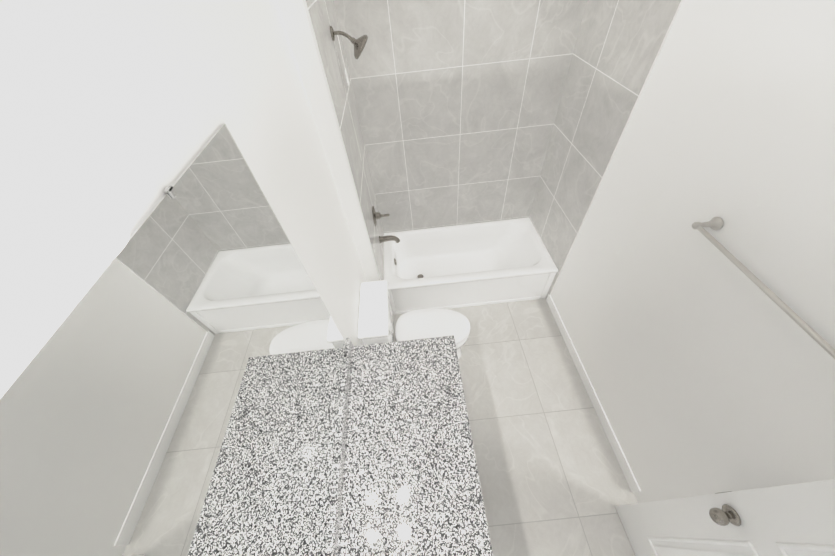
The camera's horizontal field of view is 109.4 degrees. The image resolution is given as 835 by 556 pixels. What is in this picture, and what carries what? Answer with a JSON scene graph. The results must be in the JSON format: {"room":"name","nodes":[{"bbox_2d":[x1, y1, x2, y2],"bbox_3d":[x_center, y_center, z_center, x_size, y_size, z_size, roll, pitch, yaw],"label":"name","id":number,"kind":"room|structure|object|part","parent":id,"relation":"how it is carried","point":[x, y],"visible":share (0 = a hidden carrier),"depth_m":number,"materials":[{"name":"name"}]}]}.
{"room":"bathroom","nodes":[
{"label":"bathroom","id":0,"kind":"room"},
{"bbox_2d":[0,0,366,391],"bbox_3d":[-0.431,0.512,1.030,0.120,2.654,2.520,-6,50,0],"label":"wall","id":1,"kind":"structure","parent":0,"point":[121,111],"depth_m":0.52,"materials":[{"name":"white paint"}]},
{"bbox_2d":[0,123,345,555],"bbox_3d":[-0.358,0.596,0.617,0.010,1.129,1.601,-6,50,0],"label":"mirror","id":2,"kind":"object","parent":1,"relation":"attached to","point":[173,386],"visible":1,"depth_m":0.52,"materials":[{"name":"clear glass"}]},
{"bbox_2d":[328,337,353,555],"bbox_3d":[-0.308,0.975,1.096,0.020,0.092,1.640,-6,50,0],"label":"backsplash","id":3,"kind":"structure","parent":1,"relation":"attached to","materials":[{"name":"stone"}]},
{"bbox_2d":[276,0,378,281],"bbox_3d":[-0.515,-0.799,2.141,0.222,2.654,0.920,-6,50,0],"label":"wall","id":4,"kind":"structure","parent":0,"point":[294,17],"depth_m":1.44,"materials":[{"name":"white paint"}]},
{"bbox_2d":[303,0,383,280],"bbox_3d":[-0.394,-0.762,2.098,0.010,2.654,0.790,-6,50,0],"label":"wall tile","id":5,"kind":"structure","parent":4,"relation":"attached to","point":[322,16],"depth_m":1.73,"materials":[{"name":"grey tile"}]},
{"bbox_2d":[330,26,367,58],"bbox_3d":[-0.353,-1.257,1.576,0.185,0.152,0.124,-6,50,0],"label":"shower head","id":6,"kind":"object","parent":5,"relation":"attached to","point":[359,43],"visible":1,"depth_m":1.55},
{"bbox_2d":[372,206,389,225],"bbox_3d":[-0.296,-0.519,2.450,0.129,0.168,0.168,-6,50,0],"label":"tub valve","id":7,"kind":"object","parent":5,"relation":"attached to","point":[377,216],"visible":1,"depth_m":2.42,"materials":[{"name":"silver metal"}]},
{"bbox_2d":[379,235,399,243],"bbox_3d":[-0.249,-0.348,2.656,0.182,0.085,0.070,-6,50,0],"label":"tub spout","id":8,"kind":"object","parent":5,"relation":"attached to","point":[388,238],"visible":1,"depth_m":2.63,"materials":[{"name":"silver metal"}]},
{"bbox_2d":[394,299,637,555],"bbox_3d":[0.507,0.939,2.358,1.876,0.060,3.440,-6,50,0],"label":"floor","id":9,"kind":"structure","parent":0,"point":[553,481],"depth_m":2.09,"materials":[{"name":"tile"}]},
{"bbox_2d":[328,335,492,555],"bbox_3d":[0.008,1.241,1.447,0.586,1.017,1.640,-6,50,0],"label":"countertop","id":10,"kind":"structure","parent":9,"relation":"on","point":[407,481],"depth_m":1.28,"materials":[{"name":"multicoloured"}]},
{"bbox_2d":[357,280,470,358],"bbox_3d":[0.021,0.415,2.278,0.771,0.806,0.448,-6,50,0],"label":"toilet","id":11,"kind":"object","parent":9,"relation":"on","point":[376,321],"visible":0.69,"depth_m":2.18,"materials":[{"name":"white ceramic"}]},
{"bbox_3d":[-0.279,0.326,2.137,0.196,0.431,0.448,-6,50,0],"label":"tank","id":12,"kind":"part","parent":11,"relation":"part of","materials":[{"name":"white ceramic"}]},
{"bbox_3d":[-0.176,0.337,1.968,0.032,0.032,0.091,-6,50,0],"label":"lever","id":13,"kind":"part","parent":11,"relation":"part of","materials":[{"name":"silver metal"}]},
{"bbox_3d":[0.114,0.382,2.250,0.577,0.036,0.378,-6,50,0],"label":"lid","id":14,"kind":"part","parent":11,"relation":"part of","materials":[{"name":"white plastic"}]},
{"bbox_2d":[384,217,557,314],"bbox_3d":[0.445,-0.137,2.948,1.510,0.430,0.768,-6,50,0],"label":"bathtub","id":15,"kind":"object","parent":9,"relation":"on","point":[478,264],"visible":0.94,"depth_m":2.90,"materials":[{"name":"white ceramic"}]},
{"bbox_2d":[551,0,834,502],"bbox_3d":[1.284,0.020,1.278,0.120,2.654,3.320,-6,50,0],"label":"wall","id":16,"kind":"structure","parent":0,"point":[709,366],"depth_m":1.18,"materials":[{"name":"white paint"}]},
{"bbox_2d":[546,294,640,492],"bbox_3d":[1.304,0.756,2.330,0.012,0.100,1.518,-6,50,0],"label":"baseboard","id":17,"kind":"structure","parent":16,"relation":"attached to","point":[617,449],"depth_m":2.17,"materials":[{"name":"white paint"}]},
{"bbox_2d":[529,0,683,298],"bbox_3d":[1.121,-0.926,2.089,0.010,2.654,0.790,-6,50,0],"label":"wall tile","id":18,"kind":"structure","parent":16,"relation":"attached to","point":[619,44],"depth_m":1.84,"materials":[{"name":"grey tile"}]},
{"bbox_2d":[615,479,834,555],"bbox_3d":[1.201,1.041,0.790,0.185,2.080,0.782,-7,50,0],"label":"door","id":19,"kind":"structure","parent":16,"relation":"in","point":[792,520],"depth_m":1.06,"materials":[{"name":"white paint"}]},
{"bbox_3d":[1.177,0.859,1.102,0.185,0.064,0.099,-7,50,0],"label":"knob","id":20,"kind":"part","parent":19,"relation":"part of","materials":[{"name":"silver metal"}]},
{"bbox_2d":[692,217,834,358],"bbox_3d":[1.173,0.013,0.989,0.093,0.054,0.649,-6,50,0],"label":"towel bar","id":21,"kind":"object","parent":16,"relation":"attached to","point":[715,223],"visible":1,"depth_m":0.98,"materials":[{"name":"grey metal"}]},
{"bbox_3d":[0.386,-1.204,2.393,1.654,2.654,0.120,-6,50,0],"label":"wall","id":22,"kind":"structure","parent":0,"visible":0},
{"bbox_2d":[334,0,586,232],"bbox_3d":[0.332,-1.148,2.352,1.514,2.654,0.010,-6,50,0],"label":"wall tile","id":23,"kind":"structure","parent":22,"relation":"attached to","point":[457,103],"depth_m":2.15,"materials":[{"name":"grey tile"}]}
]}

